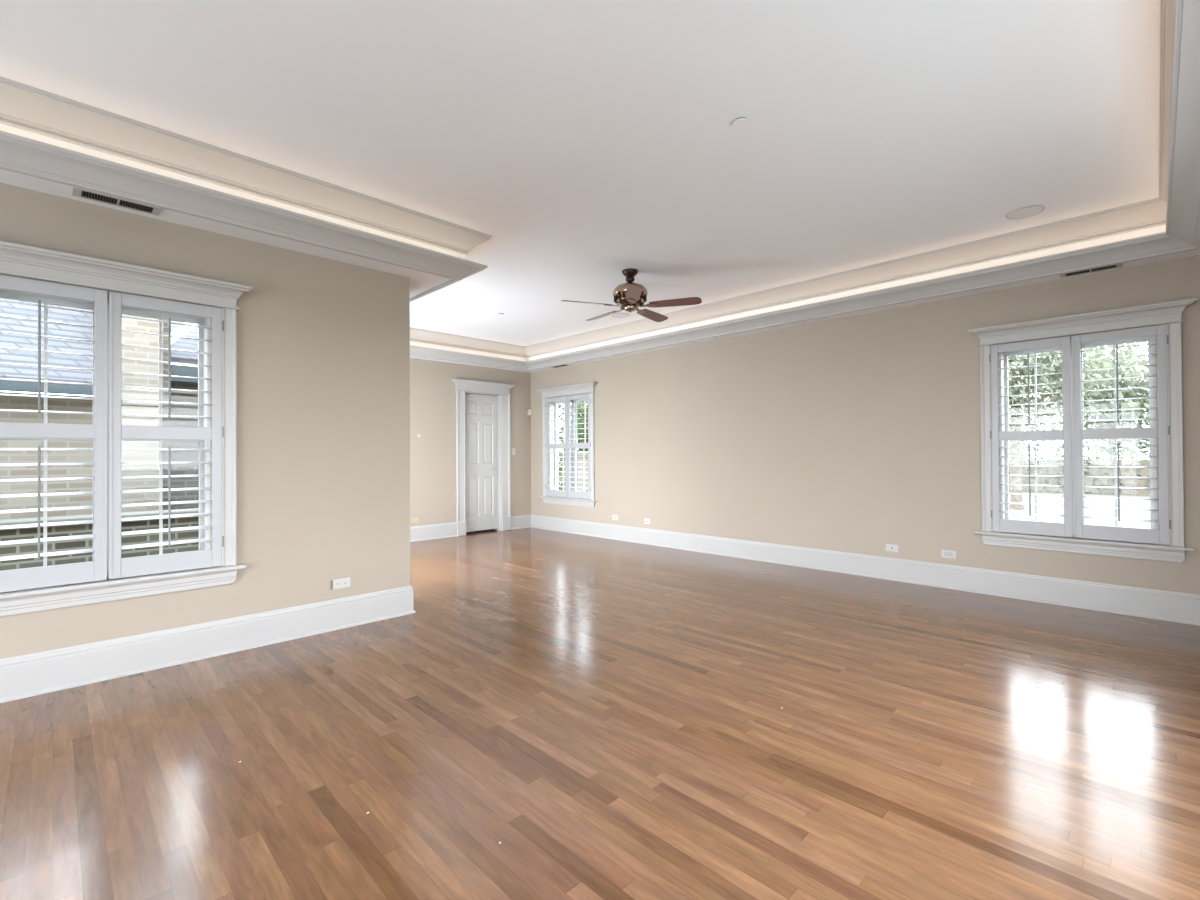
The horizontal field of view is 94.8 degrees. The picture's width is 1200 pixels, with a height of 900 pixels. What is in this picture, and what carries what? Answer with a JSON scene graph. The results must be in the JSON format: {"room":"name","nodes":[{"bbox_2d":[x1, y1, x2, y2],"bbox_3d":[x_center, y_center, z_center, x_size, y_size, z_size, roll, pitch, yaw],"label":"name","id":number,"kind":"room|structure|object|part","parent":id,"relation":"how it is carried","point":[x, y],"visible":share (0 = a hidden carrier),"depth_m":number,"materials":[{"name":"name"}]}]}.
{"room":"empty living room","nodes":[
{"label":"empty living room","id":0,"kind":"room"},
{"bbox_2d":[0,182,409,658],"bbox_3d":[-3.594,-0.207,2.701,5.493,3.295,0.200,0,-1,-45],"label":"wall","id":1,"kind":"structure","parent":0,"point":[323,344],"depth_m":3.92,"materials":[{"name":"beige paint"}]},
{"bbox_2d":[0,241,252,616],"bbox_3d":[-2.936,-0.101,3.286,1.432,1.980,0.314,0,-1,-45],"label":"window","id":2,"kind":"structure","parent":1,"relation":"in","point":[18,260],"depth_m":3.38,"materials":[{"name":"white paint"}]},
{"bbox_3d":[-3.189,-0.468,3.174,0.449,0.819,0.028,0,-1,-45],"label":"sash","id":3,"kind":"part","parent":2,"relation":"part of","materials":[{"name":"white paint"}]},
{"bbox_3d":[-3.164,0.316,3.147,0.449,0.820,0.028,0,-1,-45],"label":"sash","id":4,"kind":"part","parent":2,"relation":"part of","materials":[{"name":"white paint"}]},
{"bbox_2d":[0,274,107,592],"bbox_3d":[-3.094,-0.088,3.038,0.568,1.695,0.090,0,-1,-45],"label":"shutter panel","id":5,"kind":"object","parent":2,"relation":"attached to","point":[96,570],"visible":1,"depth_m":3.10,"materials":[{"name":"white paint"}]},
{"bbox_3d":[-3.063,0.283,3.012,0.011,0.618,0.016,0,-1,-45],"label":"tilt rod","id":6,"kind":"part","parent":5,"relation":"part of","materials":[{"name":"grey paint"}]},
{"bbox_3d":[-3.067,-0.511,3.018,0.011,0.618,0.016,0,-1,-45],"label":"tilt rod","id":7,"kind":"part","parent":5,"relation":"part of","materials":[{"name":"grey paint"}]},
{"bbox_3d":[-3.096,-0.108,3.046,0.447,0.080,0.025,0,-1,-45],"label":"rail","id":8,"kind":"part","parent":5,"relation":"part of","materials":[{"name":"white paint"}]},
{"bbox_3d":[-3.092,0.702,3.040,0.447,0.114,0.025,0,-1,-45],"label":"rail","id":9,"kind":"part","parent":5,"relation":"part of","materials":[{"name":"white paint"}]},
{"bbox_3d":[-3.100,-0.899,3.053,0.447,0.073,0.025,0,-1,-45],"label":"rail","id":10,"kind":"part","parent":5,"relation":"part of","materials":[{"name":"white paint"}]},
{"bbox_3d":[-2.972,-0.076,3.323,1.000,1.634,0.209,0,-1,-45],"label":"frame","id":11,"kind":"part","parent":2,"relation":"part of","materials":[{"name":"white paint"}]},
{"bbox_3d":[-2.821,-0.467,3.539,0.449,0.819,0.028,0,-1,-45],"label":"sash","id":12,"kind":"part","parent":2,"relation":"part of","materials":[{"name":"white paint"}]},
{"bbox_3d":[-2.795,0.317,3.512,0.449,0.820,0.028,0,-1,-45],"label":"sash","id":13,"kind":"part","parent":2,"relation":"part of","materials":[{"name":"white paint"}]},
{"bbox_2d":[108,291,223,578],"bbox_3d":[-2.687,-0.087,3.442,0.568,1.695,0.090,0,-1,-45],"label":"shutter panel","id":14,"kind":"object","parent":2,"relation":"attached to","point":[118,567],"visible":1,"depth_m":3.41,"materials":[{"name":"white paint"}]},
{"bbox_3d":[-2.695,-0.107,3.444,0.447,0.080,0.025,0,-1,-45],"label":"rail","id":15,"kind":"part","parent":14,"relation":"part of","materials":[{"name":"white paint"}]},
{"bbox_3d":[-2.691,0.703,3.438,0.447,0.114,0.025,0,-1,-45],"label":"rail","id":16,"kind":"part","parent":14,"relation":"part of","materials":[{"name":"white paint"}]},
{"bbox_3d":[-2.699,-0.898,3.450,0.447,0.073,0.025,0,-1,-45],"label":"rail","id":17,"kind":"part","parent":14,"relation":"part of","materials":[{"name":"white paint"}]},
{"bbox_3d":[-2.666,-0.510,3.416,0.011,0.618,0.016,0,-1,-45],"label":"tilt rod","id":18,"kind":"part","parent":14,"relation":"part of","materials":[{"name":"grey paint"}]},
{"bbox_3d":[-2.662,0.284,3.410,0.011,0.618,0.016,0,-1,-45],"label":"tilt rod","id":19,"kind":"part","parent":14,"relation":"part of","materials":[{"name":"grey paint"}]},
{"bbox_3d":[-2.460,-0.089,3.660,0.078,1.708,0.031,0,-1,-45],"label":"casing","id":20,"kind":"part","parent":2,"relation":"part of","materials":[{"name":"white paint"}]},
{"bbox_2d":[0,586,415,702],"bbox_3d":[-3.424,1.227,2.689,5.323,0.225,0.030,0,-1,-45],"label":"baseboard","id":21,"kind":"structure","parent":1,"relation":"attached to","point":[29,675],"depth_m":3.48,"materials":[{"name":"white paint"}]},
{"bbox_2d":[331,577,349,589],"bbox_3d":[-1.955,1.007,4.160,0.142,0.072,0.012,0,-1,-45],"label":"wall outlet","id":22,"kind":"object","parent":1,"relation":"attached to","point":[344,582],"visible":1,"depth_m":4.16,"materials":[{"name":"white plastic"}]},
{"bbox_2d":[0,0,1174,357],"bbox_3d":[-1.585,-1.698,3.661,8.674,0.160,7.814,0,-1,-45],"label":"trim","id":23,"kind":"structure","parent":1,"relation":"attached to","point":[22,106],"depth_m":3.98,"materials":[{"name":"white paint"}]},
{"bbox_2d":[0,0,1199,370],"bbox_3d":[-1.584,-1.471,3.660,8.744,0.120,7.884,0,-1,-45],"label":"trim","id":24,"kind":"structure","parent":1,"relation":"attached to","point":[34,158],"depth_m":3.69,"materials":[{"name":"white paint"}]},
{"bbox_2d":[410,358,530,526],"bbox_3d":[-2.806,-0.166,8.509,4.201,3.295,0.200,0,-1,-45],"label":"wall","id":25,"kind":"structure","parent":0,"point":[433,493],"depth_m":8.71,"materials":[{"name":"beige paint"}]},
{"bbox_2d":[411,517,418,522],"bbox_3d":[-2.803,1.060,8.348,0.122,0.075,0.009,0,-1,-45],"label":"wall outlet","id":26,"kind":"object","parent":25,"relation":"attached to","point":[416,519],"visible":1,"depth_m":8.35,"materials":[{"name":"beige plastic"}]},
{"bbox_2d":[410,522,456,541],"bbox_3d":[-3.182,1.267,7.956,2.494,0.225,0.030,0,-1,-45],"label":"baseboard","id":27,"kind":"structure","parent":25,"relation":"attached to","point":[445,530],"depth_m":8.55,"materials":[{"name":"white paint"}]},
{"bbox_2d":[451,379,515,535],"bbox_3d":[-1.978,0.127,9.245,1.181,2.512,0.294,0,-1,-45],"label":"door","id":28,"kind":"structure","parent":25,"relation":"in","point":[483,451],"depth_m":9.28,"materials":[{"name":"white paint"}]},
{"bbox_3d":[-2.246,0.091,8.904,0.033,2.131,0.153,-1,-1,41],"label":"casing","id":29,"kind":"part","parent":28,"relation":"part of","materials":[{"name":"white paint"}]},
{"bbox_3d":[-2.014,0.216,9.281,0.711,2.335,0.190,0,-1,-45],"label":"frame","id":30,"kind":"part","parent":28,"relation":"part of","materials":[{"name":"white paint"}]},
{"bbox_3d":[-1.626,0.093,9.518,0.174,2.131,0.033,0,-1,-41],"label":"casing","id":31,"kind":"part","parent":28,"relation":"part of","materials":[{"name":"white paint"}]},
{"bbox_2d":[511,515,530,529],"bbox_3d":[-1.387,1.271,9.734,0.455,0.225,0.030,0,-1,-45],"label":"baseboard","id":32,"kind":"structure","parent":25,"relation":"attached to","point":[524,521],"depth_m":9.72,"materials":[{"name":"white paint"}]},
{"bbox_2d":[528,409,532,414],"bbox_3d":[-1.246,-0.676,9.866,0.074,0.100,0.074,0,-1,-45],"label":"sensor","id":33,"kind":"object","parent":25,"relation":"attached to","point":[530,411],"visible":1,"depth_m":9.86,"materials":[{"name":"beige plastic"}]},
{"bbox_2d":[0,527,1199,899],"bbox_3d":[-1.569,1.397,3.637,9.694,0.120,8.834,0,-1,-45],"label":"floor","id":34,"kind":"structure","parent":0,"point":[609,714],"depth_m":2.42,"materials":[{"name":"brown wood"}]},
{"bbox_2d":[0,0,1199,372],"bbox_3d":[-1.585,-1.667,3.661,9.694,0.462,8.834,0,-1,-45],"label":"ceiling","id":35,"kind":"structure","parent":0,"point":[592,141],"depth_m":2.98,"materials":[{"name":"white paint"}]},
{"bbox_2d":[72,187,161,215],"bbox_3d":[-2.778,-1.430,3.181,0.380,0.007,0.132,0,-1,-45],"label":"ceiling vent","id":36,"kind":"object","parent":35,"relation":"in","point":[87,194],"visible":1,"depth_m":3.17,"materials":[{"name":"metal"}]},
{"bbox_2d":[552,364,568,367],"bbox_3d":[-0.668,-1.394,9.161,0.132,0.007,0.380,0,-1,-45],"label":"ceiling vent","id":37,"kind":"object","parent":35,"relation":"in","point":[563,365],"visible":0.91,"depth_m":9.18,"materials":[{"name":"grey metal"}]},
{"bbox_2d":[612,313,628,317],"bbox_3d":[0.266,-1.756,7.190,0.230,0.008,0.230,0,-1,-45],"label":"ceiling speaker","id":38,"kind":"object","parent":35,"relation":"attached to","point":[617,315],"visible":1,"depth_m":7.19,"materials":[{"name":"white paint"}]},
{"bbox_2d":[613,314,627,316],"bbox_3d":[0.266,-1.753,7.190,0.202,0.002,0.202,0,-1,-45],"label":"grille","id":39,"kind":"object","parent":38,"relation":"attached to","point":[614,315],"depth_m":7.19,"materials":[{"name":"white"}]},
{"bbox_2d":[561,268,701,321],"bbox_3d":[0.295,-1.568,5.505,1.335,0.410,1.329,0,-1,-45],"label":"ceiling fan","id":40,"kind":"object","parent":35,"relation":"hanging from","point":[629,296],"visible":1,"depth_m":5.37,"materials":[{"name":"brown metal"}]},
{"bbox_3d":[-0.127,-1.420,5.318,0.500,0.006,0.140,0,13,-19],"label":"blade","id":41,"kind":"part","parent":40,"relation":"part of","materials":[{"name":"brown wood"}]},
{"bbox_3d":[0.030,-1.417,5.823,0.140,0.006,0.500,-16,9,-36],"label":"blade","id":42,"kind":"part","parent":40,"relation":"part of","materials":[{"name":"brown wood"}]},
{"bbox_3d":[0.305,-1.424,5.013,0.140,0.006,0.500,13,-1,-1],"label":"blade","id":43,"kind":"part","parent":40,"relation":"part of","materials":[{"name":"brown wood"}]},
{"bbox_3d":[0.559,-1.419,5.830,0.140,0.006,0.500,-16,-10,34],"label":"blade","id":44,"kind":"part","parent":40,"relation":"part of","materials":[{"name":"brown wood"}]},
{"bbox_3d":[0.729,-1.424,5.329,0.500,0.006,0.140,0,-13,17],"label":"blade","id":45,"kind":"part","parent":40,"relation":"part of","materials":[{"name":"brown wood"}]},
{"bbox_2d":[732,117,749,128],"bbox_3d":[0.770,-1.788,3.014,0.094,0.014,0.094,0,-1,-45],"label":"sprinkler cover","id":46,"kind":"object","parent":35,"relation":"attached to","point":[740,123],"visible":1,"depth_m":3.01,"materials":[{"name":"white paint"}]},
{"bbox_2d":[1006,205,1044,218],"bbox_3d":[3.214,-1.795,4.171,0.236,0.008,0.236,0,-1,-45],"label":"ceiling speaker","id":47,"kind":"object","parent":35,"relation":"attached to","point":[1028,211],"visible":1,"depth_m":4.16,"materials":[{"name":"white paint"}]},
{"bbox_2d":[1059,263,1122,277],"bbox_3d":[3.976,-1.455,4.472,0.132,0.007,0.380,0,-1,-45],"label":"ceiling vent","id":48,"kind":"object","parent":35,"relation":"in","point":[1113,266],"visible":0.94,"depth_m":4.46,"materials":[{"name":"metal"}]},
{"bbox_2d":[531,255,1199,594],"bbox_3d":[1.796,-0.202,6.990,0.200,3.295,8.834,0,-1,-45],"label":"wall","id":49,"kind":"structure","parent":0,"point":[857,434],"depth_m":5.95,"materials":[{"name":"beige paint"}]},
{"bbox_2d":[536,382,597,507],"bbox_3d":[-0.495,-0.067,9.236,0.314,1.980,1.432,0,-1,-45],"label":"window","id":50,"kind":"structure","parent":49,"relation":"in","point":[583,388],"depth_m":9.27,"materials":[{"name":"white paint"}]},
{"bbox_3d":[-0.967,-0.050,9.615,0.031,1.708,0.078,0,-1,-45],"label":"casing","id":51,"kind":"part","parent":50,"relation":"part of","materials":[{"name":"white paint"}]},
{"bbox_2d":[545,396,567,497],"bbox_3d":[-0.738,-0.051,9.398,0.101,1.695,0.567,0,-1,-42],"label":"shutter panel","id":52,"kind":"object","parent":50,"relation":"attached to","point":[554,493],"visible":1,"depth_m":9.38,"materials":[{"name":"white paint"}]},
{"bbox_3d":[-0.768,-0.473,9.369,0.016,0.618,0.011,0,-1,-45],"label":"tilt rod","id":53,"kind":"part","parent":52,"relation":"part of","materials":[{"name":"grey paint"}]},
{"bbox_3d":[-0.739,-0.862,9.403,0.025,0.073,0.447,0,-1,-45],"label":"rail","id":54,"kind":"part","parent":52,"relation":"part of","materials":[{"name":"white paint"}]},
{"bbox_3d":[-0.735,-0.070,9.397,0.025,0.080,0.447,0,-1,-45],"label":"rail","id":55,"kind":"part","parent":52,"relation":"part of","materials":[{"name":"white paint"}]},
{"bbox_3d":[-0.731,0.740,9.390,0.025,0.114,0.447,0,-1,-45],"label":"rail","id":56,"kind":"part","parent":52,"relation":"part of","materials":[{"name":"white paint"}]},
{"bbox_3d":[-0.629,0.353,9.463,0.028,0.820,0.449,0,-1,-45],"label":"sash","id":57,"kind":"part","parent":50,"relation":"part of","materials":[{"name":"white paint"}]},
{"bbox_3d":[-0.612,-0.432,9.491,0.028,0.819,0.449,0,-1,-45],"label":"sash","id":58,"kind":"part","parent":50,"relation":"part of","materials":[{"name":"white paint"}]},
{"bbox_3d":[-0.458,-0.043,9.273,0.209,1.634,1.000,0,-1,-45],"label":"frame","id":59,"kind":"part","parent":50,"relation":"part of","materials":[{"name":"white paint"}]},
{"bbox_2d":[567,393,590,499],"bbox_3d":[-0.335,-0.056,8.990,0.101,1.695,0.568,0,-1,-42],"label":"shutter panel","id":60,"kind":"object","parent":50,"relation":"attached to","point":[571,494],"visible":1,"depth_m":8.98,"materials":[{"name":"white paint"}]},
{"bbox_3d":[-0.366,0.316,8.961,0.016,0.618,0.011,0,-1,-45],"label":"tilt rod","id":61,"kind":"part","parent":60,"relation":"part of","materials":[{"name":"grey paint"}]},
{"bbox_3d":[-0.341,-0.867,9.002,0.025,0.073,0.447,0,-1,-45],"label":"rail","id":62,"kind":"part","parent":60,"relation":"part of","materials":[{"name":"white paint"}]},
{"bbox_3d":[-0.337,-0.075,8.995,0.025,0.080,0.447,0,-1,-45],"label":"rail","id":63,"kind":"part","parent":60,"relation":"part of","materials":[{"name":"white paint"}]},
{"bbox_3d":[-0.333,0.734,8.989,0.025,0.114,0.447,0,-1,-45],"label":"rail","id":64,"kind":"part","parent":60,"relation":"part of","materials":[{"name":"white paint"}]},
{"bbox_3d":[-0.264,0.348,9.095,0.028,0.820,0.449,0,-1,-45],"label":"sash","id":65,"kind":"part","parent":50,"relation":"part of","materials":[{"name":"white paint"}]},
{"bbox_3d":[-0.246,-0.436,9.122,0.028,0.819,0.449,0,-1,-45],"label":"sash","id":66,"kind":"part","parent":50,"relation":"part of","materials":[{"name":"white paint"}]},
{"bbox_3d":[-0.121,-0.061,8.761,0.031,1.708,0.078,0,-1,-45],"label":"casing","id":67,"kind":"part","parent":50,"relation":"part of","materials":[{"name":"white paint"}]},
{"bbox_2d":[612,515,617,519],"bbox_3d":[0.230,1.029,8.420,0.008,0.075,0.120,0,-1,-45],"label":"wall outlet","id":68,"kind":"object","parent":49,"relation":"attached to","point":[614,517],"visible":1,"depth_m":8.42,"materials":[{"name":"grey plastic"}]},
{"bbox_2d":[644,518,649,523],"bbox_3d":[0.677,1.029,7.962,0.016,0.075,0.105,0,-1,-45],"label":"wall outlet","id":69,"kind":"object","parent":49,"relation":"attached to","point":[646,521],"visible":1,"depth_m":7.96,"materials":[{"name":"grey plastic"}]},
{"bbox_2d":[531,515,1199,625],"bbox_3d":[1.721,1.233,6.898,0.030,0.225,8.434,0,-1,-45],"label":"baseboard","id":70,"kind":"structure","parent":49,"relation":"attached to","point":[1178,607],"depth_m":5.37,"materials":[{"name":"white paint"}]},
{"bbox_2d":[886,544,898,551],"bbox_3d":[2.982,1.003,5.636,0.016,0.074,0.122,0,-1,-45],"label":"wall outlet","id":71,"kind":"object","parent":49,"relation":"attached to","point":[889,547],"visible":1,"depth_m":5.63,"materials":[{"name":"grey plastic"}]},
{"bbox_2d":[941,550,955,558],"bbox_3d":[3.338,0.998,5.282,0.008,0.074,0.122,0,-1,-45],"label":"wall outlet","id":72,"kind":"object","parent":49,"relation":"attached to","point":[944,553],"visible":1,"depth_m":5.28,"materials":[{"name":"grey plastic"}]},
{"bbox_2d":[968,298,1196,562],"bbox_3d":[4.015,-0.126,4.682,0.314,1.980,1.432,0,-1,-45],"label":"window","id":73,"kind":"structure","parent":49,"relation":"in","point":[1169,313],"depth_m":4.54,"materials":[{"name":"white paint"}]},
{"bbox_3d":[3.543,-0.110,5.061,0.031,1.708,0.078,0,-1,-45],"label":"casing","id":74,"kind":"part","parent":73,"relation":"part of","materials":[{"name":"white paint"}]},
{"bbox_2d":[989,336,1072,536],"bbox_3d":[3.772,-0.110,4.844,0.101,1.695,0.567,0,-1,-42],"label":"shutter panel","id":75,"kind":"object","parent":73,"relation":"attached to","point":[1065,529],"visible":1,"depth_m":4.80,"materials":[{"name":"white paint"}]},
{"bbox_3d":[3.742,-0.532,4.815,0.016,0.618,0.011,0,-1,-45],"label":"tilt rod","id":76,"kind":"part","parent":75,"relation":"part of","materials":[{"name":"grey paint"}]},
{"bbox_3d":[3.747,0.262,4.808,0.016,0.618,0.011,0,-1,-45],"label":"tilt rod","id":77,"kind":"part","parent":75,"relation":"part of","materials":[{"name":"grey paint"}]},
{"bbox_3d":[3.772,-0.921,4.849,0.025,0.073,0.447,0,-1,-45],"label":"rail","id":78,"kind":"part","parent":75,"relation":"part of","materials":[{"name":"white paint"}]},
{"bbox_3d":[3.776,-0.130,4.843,0.025,0.080,0.447,0,-1,-45],"label":"rail","id":79,"kind":"part","parent":75,"relation":"part of","materials":[{"name":"white paint"}]},
{"bbox_3d":[3.780,0.680,4.836,0.025,0.114,0.447,0,-1,-45],"label":"rail","id":80,"kind":"part","parent":75,"relation":"part of","materials":[{"name":"white paint"}]},
{"bbox_3d":[3.899,-0.491,4.937,0.028,0.819,0.449,0,-1,-45],"label":"sash","id":81,"kind":"part","parent":73,"relation":"part of","materials":[{"name":"white paint"}]},
{"bbox_3d":[3.881,0.293,4.909,0.028,0.820,0.449,0,-1,-45],"label":"sash","id":82,"kind":"part","parent":73,"relation":"part of","materials":[{"name":"white paint"}]},
{"bbox_3d":[4.052,-0.102,4.719,0.209,1.634,1.000,0,-1,-45],"label":"frame","id":83,"kind":"part","parent":73,"relation":"part of","materials":[{"name":"white paint"}]},
{"bbox_3d":[4.264,-0.496,4.568,0.028,0.819,0.449,0,-1,-45],"label":"sash","id":84,"kind":"part","parent":73,"relation":"part of","materials":[{"name":"white paint"}]},
{"bbox_3d":[4.247,0.288,4.541,0.028,0.820,0.449,0,-1,-45],"label":"sash","id":85,"kind":"part","parent":73,"relation":"part of","materials":[{"name":"white paint"}]},
{"bbox_2d":[1071,325,1170,544],"bbox_3d":[4.175,-0.115,4.436,0.101,1.695,0.568,0,-1,-42],"label":"shutter panel","id":86,"kind":"object","parent":73,"relation":"attached to","point":[1113,533],"visible":1,"depth_m":4.40,"materials":[{"name":"white paint"}]},
{"bbox_3d":[4.140,-0.537,4.413,0.016,0.618,0.011,0,-1,-45],"label":"tilt rod","id":87,"kind":"part","parent":86,"relation":"part of","materials":[{"name":"grey paint"}]},
{"bbox_3d":[4.169,-0.926,4.447,0.025,0.073,0.447,0,-1,-45],"label":"rail","id":88,"kind":"part","parent":86,"relation":"part of","materials":[{"name":"white paint"}]},
{"bbox_3d":[4.144,0.257,4.407,0.016,0.618,0.011,0,-1,-45],"label":"tilt rod","id":89,"kind":"part","parent":86,"relation":"part of","materials":[{"name":"grey paint"}]},
{"bbox_3d":[4.173,-0.135,4.441,0.025,0.080,0.447,0,-1,-45],"label":"rail","id":90,"kind":"part","parent":86,"relation":"part of","materials":[{"name":"white paint"}]},
{"bbox_3d":[4.178,0.675,4.435,0.025,0.114,0.447,0,-1,-45],"label":"rail","id":91,"kind":"part","parent":86,"relation":"part of","materials":[{"name":"white paint"}]},
{"bbox_3d":[4.389,-0.121,4.207,0.031,1.708,0.078,0,-1,-45],"label":"casing","id":92,"kind":"part","parent":73,"relation":"part of","materials":[{"name":"white paint"}]},
{"label":"outside","id":93,"kind":"structure","parent":0,"visible":0},
{"bbox_2d":[559,464,1150,528],"bbox_3d":[0.010,1.950,-0.015,180.000,0.200,180.000,0,-1,-45],"label":"lawn","id":94,"kind":"structure","parent":93,"point":[1041,518],"depth_m":15.13,"materials":[{"name":"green plant"}]},
{"bbox_2d":[0,508,198,570],"bbox_3d":[-7.586,1.291,3.322,10.000,1.250,0.320,0,-1,-45],"label":"wall","id":95,"kind":"structure","parent":94,"relation":"on","point":[149,524],"depth_m":5.53,"materials":[{"name":"brick"}]},
{"bbox_2d":[0,298,198,519],"bbox_3d":[-7.698,-0.213,5.926,13.800,4.300,3.150,0,-1,-45],"label":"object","id":96,"kind":"structure","parent":94,"relation":"on","point":[6,309],"depth_m":6.18,"materials":[{"name":"beige brick"}]},
{"bbox_2d":[558,401,587,489],"bbox_3d":[-0.267,-0.074,15.933,2.945,4.102,3.269,0,0,13],"label":"tree","id":97,"kind":"object","parent":94,"relation":"on","point":[581,410],"visible":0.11,"depth_m":15.51,"materials":[{"name":"green plant"}]},
{"bbox_2d":[558,401,587,470],"bbox_3d":[-0.391,-0.350,23.934,4.065,5.327,3.922,0,-1,-45],"label":"tree","id":98,"kind":"object","parent":94,"relation":"on","point":[586,401],"visible":0.02,"depth_m":23.77,"materials":[{"name":"green plant"}]},
{"bbox_2d":[559,452,587,491],"bbox_3d":[-0.505,0.993,11.521,0.500,1.900,0.500,0,-1,-45],"label":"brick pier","id":99,"kind":"structure","parent":94,"relation":"on","point":[580,454],"depth_m":11.40,"materials":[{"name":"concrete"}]},
{"bbox_2d":[1008,342,1141,509],"bbox_3d":[13.365,-1.257,17.822,5.547,6.355,5.472,0,0,-24],"label":"tree","id":100,"kind":"object","parent":94,"relation":"on","point":[1057,368],"visible":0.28,"depth_m":16.90,"materials":[{"name":"green plant"}]},
{"bbox_2d":[1009,440,1149,495],"bbox_3d":[21.020,0.830,25.733,3.002,2.843,55.002,0,-1,-45],"label":"wall","id":101,"kind":"structure","parent":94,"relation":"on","point":[1099,461],"depth_m":24.26,"materials":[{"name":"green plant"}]},
{"bbox_2d":[1027,342,1148,459],"bbox_3d":[26.373,-2.011,27.761,6.850,7.883,8.446,0,-1,-45],"label":"tree","id":102,"kind":"object","parent":94,"relation":"on","point":[1131,382],"visible":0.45,"depth_m":26.78,"materials":[{"name":"green plant"}]},
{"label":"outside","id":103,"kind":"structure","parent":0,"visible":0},
{"bbox_2d":[559,482,1149,519],"bbox_3d":[13.203,1.991,22.902,9.000,0.100,66.000,0,-1,-45],"label":"street","id":104,"kind":"structure","parent":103,"point":[1098,502],"depth_m":18.34,"materials":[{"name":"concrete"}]}
]}

